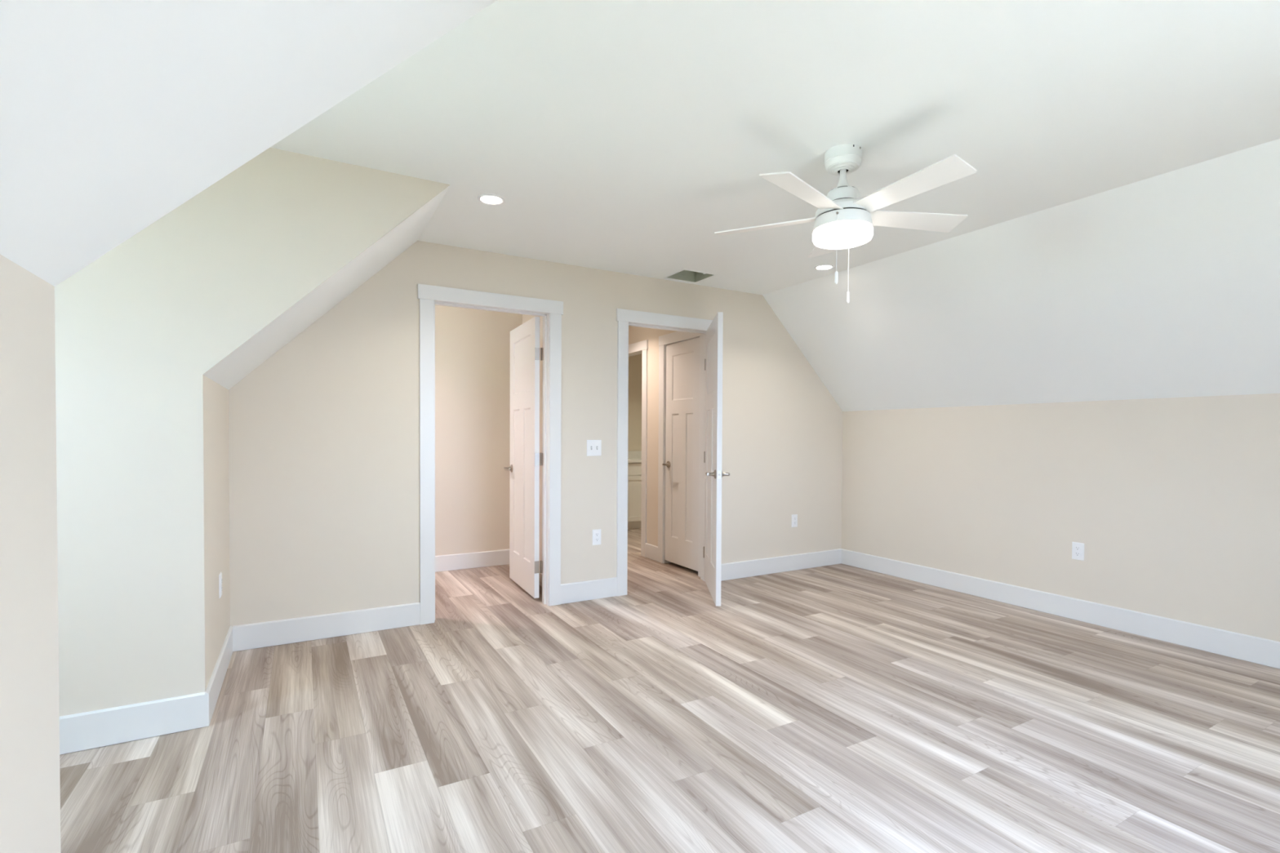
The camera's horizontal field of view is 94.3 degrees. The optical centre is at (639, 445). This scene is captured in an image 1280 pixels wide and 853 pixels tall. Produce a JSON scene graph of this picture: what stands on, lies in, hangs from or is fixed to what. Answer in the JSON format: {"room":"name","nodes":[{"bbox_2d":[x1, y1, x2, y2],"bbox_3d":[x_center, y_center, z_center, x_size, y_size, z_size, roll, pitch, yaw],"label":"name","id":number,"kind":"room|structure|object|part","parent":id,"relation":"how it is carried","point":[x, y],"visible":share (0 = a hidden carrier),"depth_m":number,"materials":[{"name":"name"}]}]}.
{"room":"empty attic bedroom","nodes":[
{"label":"empty attic bedroom","id":0,"kind":"room"},
{"bbox_2d":[0,254,60,852],"bbox_3d":[-0.592,0.479,0.224,0.100,1.455,1.715,0,1,-30],"label":"wall","id":1,"kind":"structure","parent":0,"point":[30,782],"depth_m":0.88,"materials":[{"name":"beige paint"}]},
{"bbox_2d":[202,374,230,691],"bbox_3d":[-2.111,0.427,2.899,0.100,1.455,1.080,0,1,-30],"label":"wall","id":2,"kind":"structure","parent":0,"point":[215,396],"depth_m":2.78,"materials":[{"name":"beige paint"}]},
{"bbox_2d":[204,626,232,726],"bbox_3d":[-2.033,1.083,2.882,0.014,0.140,0.980,0,1,-30],"label":"baseboard","id":3,"kind":"structure","parent":2,"relation":"attached to","point":[212,691],"depth_m":2.73,"materials":[{"name":"white wood"}]},
{"bbox_2d":[218,572,222,598],"bbox_3d":[-2.057,0.685,2.914,0.008,0.115,0.070,0,1,-30],"label":"wall outlet","id":4,"kind":"object","parent":2,"relation":"attached to","point":[220,573],"visible":1,"depth_m":2.90,"materials":[{"name":"white plastic"}]},
{"bbox_2d":[54,147,450,716],"bbox_3d":[-2.071,-0.056,2.319,2.579,2.440,0.050,0,1,-30],"label":"wall","id":5,"kind":"structure","parent":0,"point":[138,329],"depth_m":2.38,"materials":[{"name":"beige paint"}]},
{"bbox_2d":[59,692,204,755],"bbox_3d":[-2.491,1.095,2.066,1.589,0.140,0.014,0,1,-30],"label":"baseboard","id":6,"kind":"structure","parent":5,"relation":"attached to","point":[85,731],"depth_m":2.33,"materials":[{"name":"white wood"}]},
{"bbox_2d":[435,304,542,574],"bbox_3d":[-1.653,-0.091,4.602,2.160,2.440,1.447,0,1,-30],"label":"wall","id":7,"kind":"structure","parent":0,"point":[473,346],"depth_m":5.39,"materials":[{"name":"beige paint"}]},
{"bbox_2d":[435,549,509,572],"bbox_3d":[-1.968,1.046,5.155,1.950,0.140,0.014,0,1,-30],"label":"baseboard","id":8,"kind":"structure","parent":7,"relation":"attached to","point":[495,557],"depth_m":5.39,"materials":[{"name":"white wood"}]},
{"bbox_2d":[228,240,842,626],"bbox_3d":[-0.198,-0.083,4.530,4.841,2.440,0.115,0,1,-30],"label":"wall","id":9,"kind":"structure","parent":0,"point":[324,433],"depth_m":3.76,"materials":[{"name":"beige paint"}]},
{"bbox_2d":[232,602,420,651],"bbox_3d":[-1.835,1.073,3.549,0.988,0.140,0.014,0,1,-30],"label":"baseboard","id":10,"kind":"structure","parent":9,"relation":"attached to","point":[275,633],"depth_m":3.52,"materials":[{"name":"white wood"}]},
{"bbox_2d":[417,283,563,624],"bbox_3d":[-1.015,0.058,4.068,0.982,2.165,0.153,0,1,-30],"label":"trim","id":11,"kind":"structure","parent":9,"relation":"attached to","point":[429,295],"depth_m":3.96,"materials":[{"name":"white wood"}]},
{"bbox_2d":[503,316,542,598],"bbox_3d":[-0.901,0.084,4.607,0.170,2.038,0.710,0,1,-27],"label":"door","id":12,"kind":"structure","parent":9,"relation":"in","point":[525,566],"depth_m":4.54,"materials":[{"name":"white wood"}]},
{"bbox_3d":[-1.062,0.189,4.800,0.058,0.034,0.126,0,1,-27],"label":"lever handle","id":13,"kind":"part","parent":12,"relation":"part of","materials":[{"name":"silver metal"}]},
{"bbox_2d":[560,577,617,604],"bbox_3d":[-0.374,1.067,4.378,0.456,0.140,0.014,0,1,-30],"label":"baseboard","id":14,"kind":"structure","parent":9,"relation":"attached to","point":[575,592],"depth_m":4.37,"materials":[{"name":"white wood"}]},
{"bbox_2d":[586,440,601,456],"bbox_3d":[-0.336,0.017,4.379,0.118,0.118,0.016,0,1,-30],"label":"light switch","id":15,"kind":"object","parent":9,"relation":"attached to","point":[593,446],"visible":1,"depth_m":4.38,"materials":[{"name":"white plastic"}]},
{"bbox_2d":[592,528,600,545],"bbox_3d":[-0.319,0.680,4.406,0.070,0.115,0.008,0,1,-30],"label":"wall outlet","id":16,"kind":"object","parent":9,"relation":"attached to","point":[596,533],"visible":1,"depth_m":4.40,"materials":[{"name":"white plastic"}]},
{"bbox_2d":[616,308,712,595],"bbox_3d":[0.215,0.053,4.766,0.982,2.165,0.153,0,1,-30],"label":"trim","id":17,"kind":"structure","parent":9,"relation":"attached to","point":[624,317],"depth_m":4.50,"materials":[{"name":"white wood"}]},
{"bbox_3d":[0.167,0.052,4.816,0.924,2.165,0.018,0,1,-30],"label":"casing","id":18,"kind":"part","parent":17,"relation":"part of","materials":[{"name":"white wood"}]},
{"bbox_2d":[702,311,729,606],"bbox_3d":[0.552,0.092,4.505,0.170,2.040,0.781,0,1,0],"label":"door","id":19,"kind":"structure","parent":9,"relation":"in","point":[712,550],"depth_m":4.33,"materials":[{"name":"white wood"}]},
{"bbox_3d":[0.495,0.201,4.231,0.058,0.034,0.126,0,1,0],"label":"lever handle","id":20,"kind":"part","parent":19,"relation":"part of","materials":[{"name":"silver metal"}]},
{"bbox_3d":[0.551,0.203,4.120,0.025,0.056,0.002,0,1,0],"label":"latch plate","id":21,"kind":"part","parent":19,"relation":"part of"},
{"bbox_3d":[0.607,0.202,4.231,0.058,0.034,0.126,0,1,0],"label":"lever handle","id":22,"kind":"part","parent":19,"relation":"part of","materials":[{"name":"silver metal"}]},
{"bbox_2d":[720,548,841,581],"bbox_3d":[1.289,1.060,5.323,1.452,0.140,0.014,0,1,-30],"label":"baseboard","id":23,"kind":"structure","parent":9,"relation":"attached to","point":[731,571],"depth_m":5.29,"materials":[{"name":"white wood"}]},
{"bbox_2d":[791,514,797,527],"bbox_3d":[1.403,0.683,5.383,0.070,0.115,0.008,0,1,-30],"label":"wall outlet","id":24,"kind":"object","parent":9,"relation":"attached to","point":[794,517],"visible":1,"depth_m":5.38,"materials":[{"name":"white plastic"}]},
{"bbox_2d":[627,353,642,451],"bbox_3d":[-0.707,-0.143,8.050,2.890,2.440,0.100,0,1,-30],"label":"wall","id":25,"kind":"structure","parent":0,"point":[634,409],"depth_m":8.34,"materials":[{"name":"beige paint"}]},
{"bbox_2d":[627,450,641,457],"bbox_3d":[-0.043,0.127,8.364,1.217,0.100,0.018,0,1,-30],"label":"backsplash","id":26,"kind":"structure","parent":25,"relation":"attached to","point":[630,454],"depth_m":8.34,"materials":[{"name":"beige"}]},
{"bbox_2d":[0,0,1279,411],"bbox_3d":[0.147,-0.770,2.206,6.530,0.985,4.475,0,1,-30],"label":"ceiling","id":27,"kind":"structure","parent":0,"point":[1118,238],"depth_m":2.30,"materials":[{"name":"white paint"}]},
{"bbox_2d":[477,193,505,204],"bbox_3d":[-0.774,-1.279,3.091,0.140,0.006,0.140,0,1,-30],"label":"recessed light","id":28,"kind":"object","parent":27,"relation":"in","point":[490,199],"visible":1,"depth_m":3.09,"materials":[{"name":"white plastic"}]},
{"bbox_2d":[663,269,716,283],"bbox_3d":[0.384,-1.353,4.554,0.299,0.116,0.279,0,1,-30],"label":"air vent","id":29,"kind":"object","parent":27,"relation":"attached to","point":[686,275],"visible":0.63,"depth_m":4.67,"materials":[{"name":"grey metal"}]},
{"bbox_2d":[813,264,834,270],"bbox_3d":[1.332,-1.288,4.296,0.140,0.006,0.140,0,1,-30],"label":"recessed light","id":30,"kind":"object","parent":27,"relation":"in","point":[822,267],"visible":1,"depth_m":4.29,"materials":[{"name":"white plastic"}]},
{"bbox_2d":[714,143,977,302],"bbox_3d":[0.889,-0.953,2.538,1.102,0.622,1.058,0,1,-30],"label":"ceiling fan","id":31,"kind":"object","parent":27,"relation":"hanging from","point":[842,220],"visible":1,"depth_m":2.48,"materials":[{"name":"white metal"}]},
{"bbox_3d":[0.581,-1.000,2.711,0.465,0.006,0.132,1,14,26],"label":"blade","id":32,"kind":"part","parent":31,"relation":"part of","materials":[{"name":"white wood"}]},
{"bbox_3d":[0.649,-0.993,2.332,0.132,0.006,0.465,19,13,42],"label":"blade","id":33,"kind":"part","parent":31,"relation":"part of","materials":[{"name":"white wood"}]},
{"bbox_3d":[0.921,-1.001,2.892,0.132,0.006,0.465,-13,-1,8],"label":"blade","id":34,"kind":"part","parent":31,"relation":"part of","materials":[{"name":"white"}]},
{"bbox_3d":[0.814,-0.837,2.458,0.005,0.236,0.006,0,1,-30],"label":"pull chain","id":35,"kind":"part","parent":31,"relation":"part of","materials":[{"name":"white metal"}]},
{"bbox_3d":[0.875,-0.905,2.569,0.249,0.054,0.249,0,1,-30],"label":"lamp shade","id":36,"kind":"part","parent":31,"relation":"part of","materials":[{"name":"white glass"}]},
{"bbox_3d":[0.942,-0.809,2.682,0.002,0.230,0.002,0,1,-30],"label":"pull chain","id":37,"kind":"part","parent":31,"relation":"part of","materials":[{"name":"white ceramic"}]},
{"bbox_3d":[1.030,-0.990,2.279,0.132,0.006,0.465,15,-6,-28],"label":"blade","id":38,"kind":"part","parent":31,"relation":"part of","materials":[{"name":"white wood"}]},
{"bbox_3d":[1.198,-0.995,2.625,0.465,0.006,0.132,0,-12,-10],"label":"blade","id":39,"kind":"part","parent":31,"relation":"part of","materials":[{"name":"white wood"}]},
{"bbox_2d":[628,325,675,546],"bbox_3d":[-0.169,-0.114,6.455,0.110,2.440,3.205,0,1,-30],"label":"wall","id":40,"kind":"structure","parent":0,"point":[636,334],"depth_m":5.83,"materials":[{"name":"beige paint"}]},
{"bbox_2d":[628,339,648,557],"bbox_3d":[-0.121,0.025,6.354,0.134,2.165,0.970,0,1,-30],"label":"trim","id":41,"kind":"structure","parent":40,"relation":"attached to","point":[642,347],"depth_m":5.94,"materials":[{"name":"white wood"}]},
{"bbox_2d":[645,542,657,561],"bbox_3d":[0.120,1.046,5.829,0.014,0.140,0.239,0,1,-30],"label":"baseboard","id":42,"kind":"structure","parent":40,"relation":"attached to","point":[651,551],"depth_m":5.82,"materials":[{"name":"white wood"}]},
{"bbox_2d":[657,331,702,577],"bbox_3d":[0.418,0.044,5.406,0.134,2.165,0.758,0,1,-30],"label":"trim","id":43,"kind":"structure","parent":40,"relation":"attached to","point":[677,336],"depth_m":5.63,"materials":[{"name":"white wood"}]},
{"bbox_2d":[662,337,699,571],"bbox_3d":[0.369,0.074,5.373,0.102,2.036,0.578,0,1,-30],"label":"door","id":44,"kind":"structure","parent":40,"relation":"in","point":[682,357],"depth_m":5.38,"materials":[{"name":"white wood"}]},
{"bbox_3d":[0.258,0.178,5.525,0.058,0.034,0.126,0,1,-30],"label":"lever handle","id":45,"kind":"part","parent":44,"relation":"part of","materials":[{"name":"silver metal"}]},
{"bbox_2d":[59,528,1279,852],"bbox_3d":[-0.537,1.148,3.801,6.900,0.001,7.860,0,1,-30],"label":"floor","id":46,"kind":"structure","parent":0,"point":[841,708],"depth_m":2.39,"materials":[{"name":"laminate"}]},
{"bbox_2d":[627,462,641,528],"bbox_3d":[0.105,0.649,8.119,1.205,0.862,0.601,0,1,-30],"label":"bathroom vanity","id":47,"kind":"object","parent":46,"relation":"on","point":[634,469],"visible":0.06,"depth_m":7.68,"materials":[{"name":"white wood"}]},
{"bbox_2d":[627,450,641,462],"bbox_3d":[0.107,0.148,8.100,1.217,0.132,0.627,0,1,-30],"label":"countertop","id":48,"kind":"structure","parent":47,"relation":"on","point":[633,456],"depth_m":8.30,"materials":[{"name":"beige stone"}]},
{"bbox_3d":[-0.011,0.306,7.711,0.598,0.156,0.019,0,1,-30],"label":"drawer","id":49,"kind":"part","parent":47,"relation":"part of","materials":[{"name":"white wood"}]},
{"bbox_2d":[841,393,1279,641],"bbox_3d":[3.053,0.388,3.812,0.100,1.555,4.360,0,1,-30],"label":"wall","id":50,"kind":"structure","parent":0,"point":[1173,504],"depth_m":3.88,"materials":[{"name":"beige paint"}]},
{"bbox_2d":[840,548,1279,669],"bbox_3d":[2.999,1.094,3.795,0.014,0.140,4.360,0,1,-30],"label":"baseboard","id":51,"kind":"structure","parent":50,"relation":"attached to","point":[1256,650],"depth_m":3.88,"materials":[{"name":"white wood"}]},
{"bbox_2d":[1071,542,1084,560],"bbox_3d":[2.913,0.703,3.951,0.008,0.115,0.070,0,1,-30],"label":"wall outlet","id":52,"kind":"object","parent":50,"relation":"attached to","point":[1077,548],"visible":1,"depth_m":3.95,"materials":[{"name":"white plastic"}]},
{"bbox_2d":[1074,551,1080,556],"bbox_3d":[2.911,0.723,3.951,0.004,0.028,0.033,0,1,-30],"label":"receptacle","id":53,"kind":"object","parent":52,"relation":"attached to","point":[1076,553],"depth_m":3.95,"materials":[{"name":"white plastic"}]},
{"bbox_2d":[1075,546,1080,551],"bbox_3d":[2.911,0.683,3.950,0.004,0.028,0.033,0,1,-30],"label":"receptacle","id":54,"kind":"object","parent":52,"relation":"attached to","point":[1077,548],"depth_m":3.95,"materials":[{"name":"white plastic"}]}
]}

